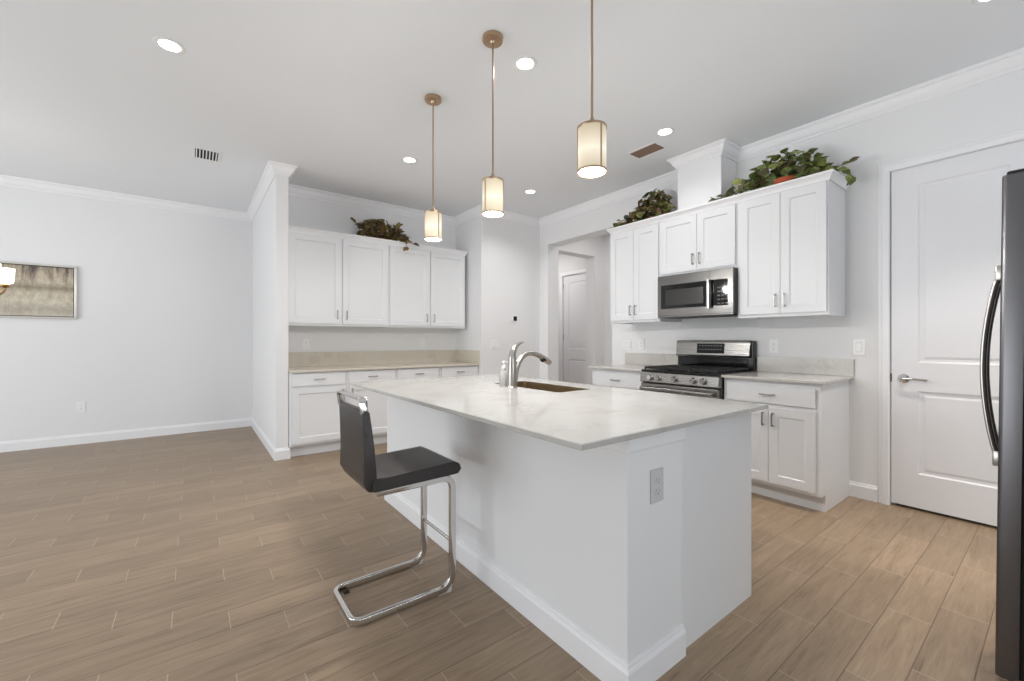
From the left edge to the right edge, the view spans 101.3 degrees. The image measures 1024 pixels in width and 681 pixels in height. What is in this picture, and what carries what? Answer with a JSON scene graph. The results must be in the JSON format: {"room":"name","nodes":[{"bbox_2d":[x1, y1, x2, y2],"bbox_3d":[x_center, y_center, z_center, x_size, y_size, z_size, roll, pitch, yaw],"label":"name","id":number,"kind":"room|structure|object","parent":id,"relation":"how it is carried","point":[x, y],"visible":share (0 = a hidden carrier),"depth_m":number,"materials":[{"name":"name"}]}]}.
{"room":"kitchen","nodes":[
{"label":"kitchen","id":0,"kind":"room"},
{"bbox_2d":[0,185,251,441],"bbox_3d":[-5.661,-0.279,4.379,5.257,2.934,0.150,0,0,-37],"label":"wall","id":1,"kind":"structure","parent":0,"point":[161,332],"depth_m":5.05,"materials":[{"name":"white paint"}]},
{"bbox_2d":[0,261,76,318],"bbox_3d":[-5.469,-0.542,4.410,1.270,0.602,0.032,0,0,-37],"label":"wall picture","id":2,"kind":"object","parent":1,"relation":"attached to","point":[38,291],"visible":1,"depth_m":4.62,"materials":[{"name":"silver metal"}]},
{"bbox_2d":[76,402,85,411],"bbox_3d":[-4.947,0.763,4.820,0.075,0.118,0.008,0,0,-37],"label":"wall outlet","id":3,"kind":"object","parent":1,"relation":"attached to","point":[80,406],"visible":1,"depth_m":4.82,"materials":[{"name":"white plastic"}]},
{"bbox_2d":[0,174,251,221],"bbox_3d":[-5.639,-1.696,4.257,5.145,0.100,0.072,0,0,-37],"label":"trim","id":4,"kind":"structure","parent":1,"relation":"attached to","point":[5,180],"depth_m":4.97,"materials":[{"name":"white paint"}]},
{"bbox_2d":[0,418,251,452],"bbox_3d":[-5.656,1.131,4.280,5.145,0.114,0.015,0,0,-37],"label":"baseboard","id":5,"kind":"structure","parent":1,"relation":"attached to","point":[46,442],"depth_m":5.00,"materials":[{"name":"white paint"}]},
{"bbox_2d":[251,174,287,459],"bbox_3d":[-2.930,-0.279,5.021,0.127,2.934,2.122,0,0,-37],"label":"wall","id":6,"kind":"structure","parent":0,"point":[270,223],"depth_m":4.39,"materials":[{"name":"white paint"}]},
{"bbox_2d":[247,160,275,221],"bbox_3d":[-2.980,-1.696,4.947,0.072,0.100,2.179,0,0,-37],"label":"trim","id":7,"kind":"structure","parent":6,"relation":"attached to","point":[268,175],"depth_m":4.74,"materials":[{"name":"white paint"}]},
{"bbox_2d":[274,447,289,460],"bbox_3d":[-2.288,1.131,4.186,0.142,0.114,0.015,0,0,-37],"label":"baseboard","id":8,"kind":"structure","parent":6,"relation":"attached to","point":[281,453],"depth_m":4.18,"materials":[{"name":"white paint"}]},
{"bbox_2d":[269,160,297,176],"bbox_3d":[-2.271,-1.696,4.163,0.256,0.100,0.072,0,0,-37],"label":"trim","id":9,"kind":"structure","parent":6,"relation":"attached to","point":[283,169],"depth_m":4.16,"materials":[{"name":"white paint"}]},
{"bbox_2d":[288,167,297,182],"bbox_3d":[-2.372,-1.696,4.448,0.072,0.100,0.648,0,0,-37],"label":"trim","id":10,"kind":"structure","parent":6,"relation":"attached to","point":[292,174],"depth_m":4.34,"materials":[{"name":"white paint"}]},
{"bbox_2d":[288,195,455,351],"bbox_3d":[-1.747,-0.279,5.421,2.243,2.934,0.150,0,0,-37],"label":"wall","id":11,"kind":"structure","parent":0,"point":[302,212],"depth_m":5.18,"materials":[{"name":"white paint"}]},
{"bbox_2d":[303,339,309,348],"bbox_3d":[-2.376,0.042,4.846,0.075,0.118,0.008,0,0,-37],"label":"wall outlet","id":12,"kind":"object","parent":11,"relation":"attached to","point":[306,342],"visible":1,"depth_m":4.85,"materials":[{"name":"white plastic"}]},
{"bbox_2d":[288,231,388,327],"bbox_3d":[-2.022,-0.660,4.878,1.108,0.995,0.383,0,0,-37],"label":"upper cabinet","id":13,"kind":"object","parent":11,"relation":"attached to","point":[332,281],"visible":0.95,"depth_m":4.72,"materials":[{"name":"white paint"}]},
{"bbox_2d":[288,225,467,255],"bbox_3d":[-1.600,-1.186,5.207,2.245,0.058,0.364,0,0,-37],"label":"crown molding","id":14,"kind":"structure","parent":13,"relation":"on","point":[291,228],"depth_m":4.95,"materials":[{"name":"white paint"}]},
{"bbox_2d":[350,217,418,250],"bbox_3d":[-1.555,-1.293,5.157,0.821,0.415,0.302,0,0,-24],"label":"ivy","id":15,"kind":"object","parent":13,"relation":"on","point":[377,225],"visible":0.91,"depth_m":5.10,"materials":[{"name":"green plant"}]},
{"bbox_2d":[288,184,455,225],"bbox_3d":[-1.680,-1.696,5.333,2.243,0.100,0.072,0,0,-37],"label":"trim","id":16,"kind":"structure","parent":11,"relation":"attached to","point":[295,190],"depth_m":5.17,"materials":[{"name":"white paint"}]},
{"bbox_2d":[420,339,424,346],"bbox_3d":[-1.223,0.033,5.718,0.075,0.118,0.008,0,0,-37],"label":"wall outlet","id":17,"kind":"object","parent":11,"relation":"attached to","point":[422,341],"visible":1,"depth_m":5.72,"materials":[{"name":"white plastic"}]},
{"bbox_2d":[384,245,464,328],"bbox_3d":[-1.153,-0.660,5.535,1.068,0.995,0.383,0,0,-37],"label":"upper cabinet","id":18,"kind":"object","parent":11,"relation":"attached to","point":[427,288],"visible":0.96,"depth_m":5.38,"materials":[{"name":"white paint"}]},
{"bbox_2d":[0,426,1019,680],"bbox_3d":[-0.268,1.238,1.929,11.300,0.100,10.800,0,0,-37],"label":"floor","id":19,"kind":"structure","parent":0,"point":[203,555],"depth_m":2.02,"materials":[{"name":"brown wood"}]},
{"bbox_2d":[288,371,346,456],"bbox_3d":[-2.174,0.756,4.593,0.554,0.863,0.653,0,0,-37],"label":"base cabinet","id":20,"kind":"object","parent":19,"relation":"on","point":[313,407],"visible":0.75,"depth_m":4.34,"materials":[{"name":"white paint"}]},
{"bbox_2d":[288,362,479,372],"bbox_3d":[-1.509,0.314,5.106,2.239,0.022,0.640,0,0,-37],"label":"countertop","id":21,"kind":"structure","parent":20,"relation":"on","point":[430,364],"depth_m":4.89,"materials":[{"name":"stone"}]},
{"bbox_2d":[347,369,395,443],"bbox_3d":[-1.732,0.756,4.927,0.551,0.863,0.653,0,0,-37],"label":"base cabinet","id":22,"kind":"object","parent":19,"relation":"on","point":[377,402],"visible":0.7,"depth_m":4.72,"materials":[{"name":"white paint"}]},
{"bbox_2d":[333,390,460,626],"bbox_3d":[-0.549,0.711,1.999,0.513,0.954,0.370,0,0,-37],"label":"bar stool","id":23,"kind":"object","parent":19,"relation":"on","point":[383,474],"visible":1,"depth_m":1.91,"materials":[{"name":"grey leather"}]},
{"bbox_2d":[396,367,438,379],"bbox_3d":[-1.289,0.756,5.263,0.559,0.863,0.653,0,0,-37],"label":"base cabinet","id":24,"kind":"object","parent":19,"relation":"on","point":[426,372],"visible":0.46,"depth_m":5.01,"materials":[{"name":"white paint"}]},
{"bbox_2d":[439,365,477,376],"bbox_3d":[-0.838,0.756,5.604,0.569,0.863,0.653,0,0,-37],"label":"base cabinet","id":25,"kind":"object","parent":19,"relation":"on","point":[448,371],"visible":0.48,"depth_m":5.35,"materials":[{"name":"white paint"}]},
{"bbox_2d":[384,396,750,680],"bbox_3d":[0.087,0.754,2.539,0.937,0.868,2.212,0,0,-37],"label":"kitchen island","id":26,"kind":"object","parent":19,"relation":"on","point":[574,541],"visible":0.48,"depth_m":1.68,"materials":[{"name":"white paint"}]},
{"bbox_2d":[350,374,767,450],"bbox_3d":[0.020,0.308,2.484,1.252,0.020,2.252,0,0,-37],"label":"island countertop","id":27,"kind":"structure","parent":26,"relation":"on","point":[598,416],"depth_m":1.90,"materials":[{"name":"stone"}]},
{"bbox_2d":[499,361,507,386],"bbox_3d":[-0.053,0.215,2.735,0.058,0.166,0.061,0,0,12],"label":"soap dispenser","id":28,"kind":"object","parent":27,"relation":"on","point":[503,375],"visible":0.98,"depth_m":2.71,"materials":[{"name":"white plastic"}]},
{"bbox_2d":[499,369,507,386],"bbox_3d":[-0.053,0.239,2.734,0.058,0.118,0.058,0,0,-37],"label":"bottle","id":29,"kind":"object","parent":28,"relation":"attached to","point":[503,375],"depth_m":2.71,"materials":[{"name":"white plastic"}]},
{"bbox_2d":[507,341,551,387],"bbox_3d":[0.119,0.152,2.755,0.364,0.292,0.068,0,0,-37],"label":"faucet","id":30,"kind":"object","parent":27,"relation":"on","point":[513,364],"visible":1,"depth_m":2.66,"materials":[{"name":"silver metal"}]},
{"bbox_2d":[495,381,588,391],"bbox_3d":[0.180,0.407,2.751,0.327,0.216,0.700,0,0,-37],"label":"sink","id":31,"kind":"object","parent":27,"relation":"in","point":[525,384],"visible":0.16,"depth_m":2.90,"materials":[{"name":"gold metal"}]},
{"bbox_2d":[650,467,663,503],"bbox_3d":[0.515,0.514,1.489,0.075,0.118,0.008,0,0,-37],"label":"wall outlet","id":32,"kind":"object","parent":26,"relation":"attached to","point":[656,475],"visible":1,"depth_m":1.48,"materials":[{"name":"grey plastic"}]},
{"bbox_2d":[655,475,660,483],"bbox_3d":[0.516,0.494,1.487,0.034,0.029,0.002,0,0,-37],"label":"socket","id":33,"kind":"object","parent":32,"relation":"attached to","point":[657,477],"depth_m":1.49,"materials":[{"name":"grey plastic"}]},
{"bbox_2d":[655,487,660,495],"bbox_3d":[0.516,0.534,1.487,0.034,0.029,0.002,0,0,-37],"label":"socket","id":34,"kind":"object","parent":32,"relation":"attached to","point":[657,489],"depth_m":1.49,"materials":[{"name":"grey plastic"}]},
{"bbox_2d":[593,368,642,389],"bbox_3d":[1.282,0.741,4.401,0.660,0.893,0.660,0,0,-37],"label":"base cabinet","id":35,"kind":"object","parent":19,"relation":"on","point":[601,377],"visible":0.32,"depth_m":4.21,"materials":[{"name":"white paint"}]},
{"bbox_2d":[588,364,651,371],"bbox_3d":[1.277,0.284,4.408,0.658,0.020,0.679,0,0,-37],"label":"countertop","id":36,"kind":"structure","parent":35,"relation":"on","point":[626,367],"depth_m":4.34,"materials":[{"name":"stone"}]},
{"bbox_2d":[639,340,756,398],"bbox_3d":[1.669,0.593,3.815,0.742,1.189,0.732,0,0,-37],"label":"gas range","id":37,"kind":"object","parent":19,"relation":"on","point":[699,369],"visible":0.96,"depth_m":3.75,"materials":[{"name":"silver metal"}]},
{"bbox_2d":[641,369,753,376],"bbox_3d":[1.674,0.279,3.819,0.620,0.022,0.732,0,0,-37],"label":"cooktop","id":38,"kind":"object","parent":37,"relation":"in","point":[661,372],"depth_m":3.59,"materials":[{"name":"black metal"}]},
{"bbox_2d":[724,378,849,511],"bbox_3d":[2.127,0.741,3.284,0.660,0.893,0.658,0,0,-37],"label":"base cabinet","id":39,"kind":"object","parent":19,"relation":"on","point":[800,443],"visible":0.9,"depth_m":3.02,"materials":[{"name":"white paint"}]},
{"bbox_2d":[721,371,852,383],"bbox_3d":[2.134,0.284,3.275,0.658,0.020,0.680,0,0,-37],"label":"countertop","id":40,"kind":"structure","parent":39,"relation":"on","point":[757,375],"depth_m":3.17,"materials":[{"name":"stone"}]},
{"bbox_2d":[980,168,1023,680],"bbox_3d":[2.215,0.310,1.424,0.908,1.763,0.829,0,1,-37],"label":"refrigerator","id":41,"kind":"object","parent":19,"relation":"on","point":[1007,444],"visible":1,"depth_m":1.41,"materials":[{"name":"black metal"}]},
{"bbox_2d":[0,0,1023,234],"bbox_3d":[-0.268,-1.796,1.929,11.300,0.100,10.800,0,0,-37],"label":"ceiling","id":42,"kind":"structure","parent":0,"point":[335,91],"depth_m":2.87,"materials":[{"name":"white paint"}]},
{"bbox_2d":[0,264,14,294],"bbox_3d":[-4.436,-1.039,3.329,0.593,1.413,0.614,0,0,-37],"label":"chandelier","id":43,"kind":"object","parent":42,"relation":"hanging from","point":[7,275],"visible":1,"depth_m":3.57,"materials":[{"name":"gold metal"}]},
{"bbox_2d":[152,36,185,53],"bbox_3d":[-2.026,-1.744,2.486,0.156,0.004,0.156,0,0,-37],"label":"recessed light","id":44,"kind":"object","parent":42,"relation":"in","point":[167,44],"visible":1,"depth_m":2.48,"materials":[{"name":"white metal"}]},
{"bbox_2d":[192,146,220,162],"bbox_3d":[-2.869,-1.742,3.945,0.215,0.010,0.280,0,0,-37],"label":"ceiling vent","id":45,"kind":"object","parent":42,"relation":"in","point":[200,153],"visible":1,"depth_m":3.94,"materials":[{"name":"white metal"}]},
{"bbox_2d":[401,157,417,163],"bbox_3d":[-0.991,-1.744,4.063,0.156,0.004,0.156,0,0,-37],"label":"recessed light","id":46,"kind":"object","parent":42,"relation":"in","point":[410,160],"visible":1,"depth_m":4.07,"materials":[{"name":"white metal"}]},
{"bbox_2d":[424,93,441,241],"bbox_3d":[-0.568,-1.235,3.025,0.128,1.022,0.128,0,0,-37],"label":"pendant lamp","id":47,"kind":"object","parent":42,"relation":"hanging from","point":[432,217],"visible":1,"depth_m":2.99,"materials":[{"name":"gold metal"}]},
{"bbox_2d":[425,238,440,240],"bbox_3d":[-0.568,-0.730,3.025,0.115,0.003,0.115,0,0,-37],"label":"diffuser","id":48,"kind":"object","parent":47,"relation":"attached to","point":[426,239],"depth_m":3.03,"materials":[{"name":"white glass"}]},
{"bbox_2d":[482,30,503,217],"bbox_3d":[-0.110,-1.235,2.420,0.128,1.022,0.128,0,0,-37],"label":"pendant lamp","id":49,"kind":"object","parent":42,"relation":"hanging from","point":[492,186],"visible":1,"depth_m":2.38,"materials":[{"name":"gold metal"}]},
{"bbox_2d":[483,212,502,216],"bbox_3d":[-0.110,-0.730,2.420,0.115,0.003,0.115,0,0,-37],"label":"diffuser","id":50,"kind":"object","parent":49,"relation":"attached to","point":[486,214],"depth_m":2.43,"materials":[{"name":"white glass"}]},
{"bbox_2d":[513,55,537,71],"bbox_3d":[0.083,-1.744,2.649,0.156,0.004,0.156,0,0,-37],"label":"recessed light","id":51,"kind":"object","parent":42,"relation":"in","point":[524,63],"visible":1,"depth_m":2.65,"materials":[{"name":"white metal"}]},
{"bbox_2d":[524,189,536,193],"bbox_3d":[0.216,-1.744,4.929,0.156,0.004,0.156,0,0,-37],"label":"recessed light","id":52,"kind":"object","parent":42,"relation":"in","point":[529,191],"visible":1,"depth_m":4.92,"materials":[{"name":"white metal"}]},
{"bbox_2d":[577,0,606,178],"bbox_3d":[0.346,-1.235,1.817,0.128,1.022,0.128,0,0,-37],"label":"pendant lamp","id":53,"kind":"object","parent":42,"relation":"hanging from","point":[591,134],"visible":1,"depth_m":1.77,"materials":[{"name":"gold metal"}]},
{"bbox_2d":[579,167,604,176],"bbox_3d":[0.346,-0.730,1.817,0.115,0.003,0.115,0,0,-37],"label":"diffuser","id":54,"kind":"object","parent":53,"relation":"attached to","point":[583,171],"depth_m":1.81,"materials":[{"name":"white glass"}]},
{"bbox_2d":[627,141,667,158],"bbox_3d":[1.237,-1.742,3.858,0.190,0.010,0.310,0,0,-37],"label":"ceiling vent","id":55,"kind":"object","parent":42,"relation":"in","point":[653,147],"visible":1,"depth_m":3.85,"materials":[{"name":"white metal"}]},
{"bbox_2d":[655,127,674,135],"bbox_3d":[1.279,-1.744,3.514,0.156,0.004,0.156,0,0,-37],"label":"recessed light","id":56,"kind":"object","parent":42,"relation":"in","point":[665,131],"visible":1,"depth_m":3.51,"materials":[{"name":"white metal"}]},
{"bbox_2d":[971,0,994,4],"bbox_3d":[2.419,-1.744,2.106,0.156,0.004,0.156,0,0,-37],"label":"recessed light","id":57,"kind":"object","parent":42,"relation":"in","point":[975,2],"visible":1,"depth_m":2.16,"materials":[{"name":"white metal"}]},
{"bbox_2d":[456,215,604,384],"bbox_3d":[0.320,-0.279,6.563,2.430,2.934,0.823,0,0,-37],"label":"wall","id":58,"kind":"structure","parent":0,"point":[502,259],"depth_m":5.83,"materials":[{"name":"white paint"}]},
{"bbox_2d":[288,350,479,366],"bbox_3d":[-1.510,0.218,5.108,2.240,0.168,0.633,0,0,-37],"label":"backsplash","id":59,"kind":"structure","parent":58,"relation":"attached to","point":[295,359],"depth_m":5.33,"materials":[{"name":"stone"}]},
{"bbox_2d":[454,205,480,225],"bbox_3d":[-0.611,-1.696,5.719,0.072,0.100,0.745,0,0,-37],"label":"trim","id":60,"kind":"structure","parent":58,"relation":"attached to","point":[474,212],"depth_m":5.70,"materials":[{"name":"white paint"}]},
{"bbox_2d":[480,205,539,226],"bbox_3d":[-0.006,-1.696,5.755,1.080,0.100,0.072,0,0,-37],"label":"trim","id":61,"kind":"structure","parent":58,"relation":"attached to","point":[510,216],"depth_m":5.84,"materials":[{"name":"white paint"}]},
{"bbox_2d":[511,316,516,320],"bbox_3d":[0.029,-0.305,5.812,0.100,0.075,0.023,0,0,-37],"label":"thermostat","id":62,"kind":"object","parent":58,"relation":"attached to","point":[513,318],"visible":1,"depth_m":5.80,"materials":[{"name":"white plastic"}]},
{"bbox_2d":[559,254,585,381],"bbox_3d":[0.964,-0.279,8.147,0.130,2.934,2.170,0,0,-37],"label":"wall","id":63,"kind":"structure","parent":0,"point":[567,263],"depth_m":7.99,"materials":[{"name":"white paint"}]},
{"bbox_2d":[560,269,585,383],"bbox_3d":[1.226,-0.049,7.710,0.103,2.473,0.938,0,0,-37],"label":"door","id":64,"kind":"structure","parent":63,"relation":"in","point":[574,286],"depth_m":7.83,"materials":[{"name":"white paint"}]},
{"bbox_2d":[605,234,611,364],"bbox_3d":[2.015,-0.279,6.435,0.120,2.934,1.830,0,0,-37],"label":"wall","id":65,"kind":"structure","parent":0,"point":[608,325],"depth_m":6.90,"materials":[{"name":"white paint"}]},
{"bbox_2d":[678,155,736,212],"bbox_3d":[1.840,-1.459,3.972,0.289,0.574,0.420,0,0,-37],"label":"wall","id":66,"kind":"structure","parent":0,"point":[698,182],"depth_m":3.85,"materials":[{"name":"white paint"}]},
{"bbox_2d":[667,138,724,169],"bbox_3d":[1.696,-1.696,3.863,0.072,0.100,0.564,0,0,-37],"label":"trim","id":67,"kind":"structure","parent":66,"relation":"attached to","point":[711,150],"depth_m":3.85,"materials":[{"name":"white paint"}]},
{"bbox_2d":[721,138,740,162],"bbox_3d":[1.960,-1.696,3.754,0.361,0.100,0.072,0,0,-37],"label":"trim","id":68,"kind":"structure","parent":66,"relation":"attached to","point":[731,150],"depth_m":3.75,"materials":[{"name":"white paint"}]},
{"bbox_2d":[540,69,1023,503],"bbox_3d":[2.690,-0.279,3.260,0.208,2.934,8.952,0,0,-37],"label":"wall","id":69,"kind":"structure","parent":0,"point":[993,107],"depth_m":3.21,"materials":[{"name":"white paint"}]},
{"bbox_2d":[539,170,677,226],"bbox_3d":[1.087,-1.696,5.147,0.072,0.100,2.362,0,0,-37],"label":"trim","id":70,"kind":"structure","parent":69,"relation":"attached to","point":[669,178],"depth_m":4.97,"materials":[{"name":"white paint"}]},
{"bbox_2d":[622,340,630,349],"bbox_3d":[1.331,0.051,4.876,0.010,0.118,0.121,0,0,-37],"label":"light switch","id":71,"kind":"object","parent":69,"relation":"attached to","point":[626,344],"visible":1,"depth_m":4.88,"materials":[{"name":"white plastic"}]},
{"bbox_2d":[638,339,643,349],"bbox_3d":[1.452,0.043,4.717,0.008,0.118,0.075,0,0,-37],"label":"wall outlet","id":72,"kind":"object","parent":69,"relation":"attached to","point":[640,341],"visible":1,"depth_m":4.71,"materials":[{"name":"white plastic"}]},
{"bbox_2d":[611,222,680,323],"bbox_3d":[1.394,-0.672,4.449,0.422,0.971,0.607,0,0,-37],"label":"upper cabinet","id":73,"kind":"object","parent":69,"relation":"attached to","point":[635,253],"visible":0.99,"depth_m":4.32,"materials":[{"name":"white paint"}]},
{"bbox_2d":[612,188,676,228],"bbox_3d":[1.382,-1.360,4.430,0.289,0.403,0.723,0,0,-37],"label":"ivy","id":74,"kind":"object","parent":73,"relation":"on","point":[641,213],"visible":0.8,"depth_m":4.31,"materials":[{"name":"green plant"}]},
{"bbox_2d":[607,169,848,234],"bbox_3d":[1.815,-1.186,3.907,0.404,0.058,2.047,0,0,-37],"label":"crown molding","id":75,"kind":"structure","parent":73,"relation":"on","point":[833,175],"depth_m":3.46,"materials":[{"name":"white paint"}]},
{"bbox_2d":[625,353,677,365],"bbox_3d":[1.527,0.207,4.607,0.019,0.132,0.694,0,0,-37],"label":"backsplash","id":76,"kind":"structure","parent":69,"relation":"attached to","point":[654,359],"depth_m":4.59,"materials":[{"name":"stone"}]},
{"bbox_2d":[660,203,737,276],"bbox_3d":[1.799,-0.885,3.913,0.422,0.545,0.735,0,0,-37],"label":"upper cabinet","id":77,"kind":"object","parent":69,"relation":"attached to","point":[705,240],"visible":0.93,"depth_m":3.76,"materials":[{"name":"white paint"}]},
{"bbox_2d":[658,267,737,318],"bbox_3d":[1.778,-0.413,3.881,0.490,0.392,0.708,0,0,-37],"label":"microwave","id":78,"kind":"object","parent":77,"relation":"attached to","point":[708,293],"visible":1,"depth_m":3.71,"materials":[{"name":"silver metal"}]},
{"bbox_2d":[769,339,778,352],"bbox_3d":[2.268,0.050,3.639,0.008,0.118,0.075,0,0,-37],"label":"wall outlet","id":79,"kind":"object","parent":69,"relation":"attached to","point":[773,343],"visible":1,"depth_m":3.63,"materials":[{"name":"white plastic"}]},
{"bbox_2d":[738,180,844,319],"bbox_3d":[2.213,-0.672,3.366,0.422,0.971,0.635,0,0,-37],"label":"upper cabinet","id":80,"kind":"object","parent":69,"relation":"attached to","point":[791,243],"visible":1,"depth_m":3.20,"materials":[{"name":"white paint"}]},
{"bbox_2d":[708,148,858,201],"bbox_3d":[2.160,-1.321,3.414,0.284,0.400,1.079,0,0,-40],"label":"ivy","id":81,"kind":"object","parent":80,"relation":"on","point":[787,170],"visible":0.81,"depth_m":3.33,"materials":[{"name":"green plant"}]},
{"bbox_2d":[773,175,797,192],"bbox_3d":[2.209,-1.226,3.377,0.187,0.135,0.187,0,0,-37],"label":"pot","id":82,"kind":"object","parent":80,"relation":"on","point":[786,177],"depth_m":3.31,"materials":[{"name":"orange ceramic"}]},
{"bbox_2d":[757,356,853,375],"bbox_3d":[2.392,0.207,3.465,0.019,0.132,0.688,0,0,-37],"label":"backsplash","id":83,"kind":"structure","parent":69,"relation":"attached to","point":[819,366],"depth_m":3.42,"materials":[{"name":"stone"}]},
{"bbox_2d":[853,339,864,354],"bbox_3d":[2.620,0.050,3.172,0.010,0.118,0.075,0,0,-37],"label":"light switch","id":84,"kind":"object","parent":69,"relation":"attached to","point":[858,344],"visible":1,"depth_m":3.17,"materials":[{"name":"white plastic"}]},
{"bbox_2d":[849,481,877,502],"bbox_3d":[2.630,1.131,3.155,0.015,0.114,0.182,0,0,-37],"label":"baseboard","id":85,"kind":"structure","parent":69,"relation":"attached to","point":[856,489],"depth_m":3.14,"materials":[{"name":"white paint"}]},
{"bbox_2d":[737,47,1023,162],"bbox_3d":[3.667,-1.696,1.738,0.072,0.100,5.347,0,0,-37],"label":"trim","id":86,"kind":"structure","parent":69,"relation":"attached to","point":[1013,61],"depth_m":2.98,"materials":[{"name":"white paint"}]},
{"bbox_2d":[878,129,1023,525],"bbox_3d":[2.953,-0.046,2.758,0.103,2.468,0.838,0,0,-37],"label":"door","id":87,"kind":"structure","parent":69,"relation":"in","point":[946,214],"depth_m":2.83,"materials":[{"name":"white paint"}]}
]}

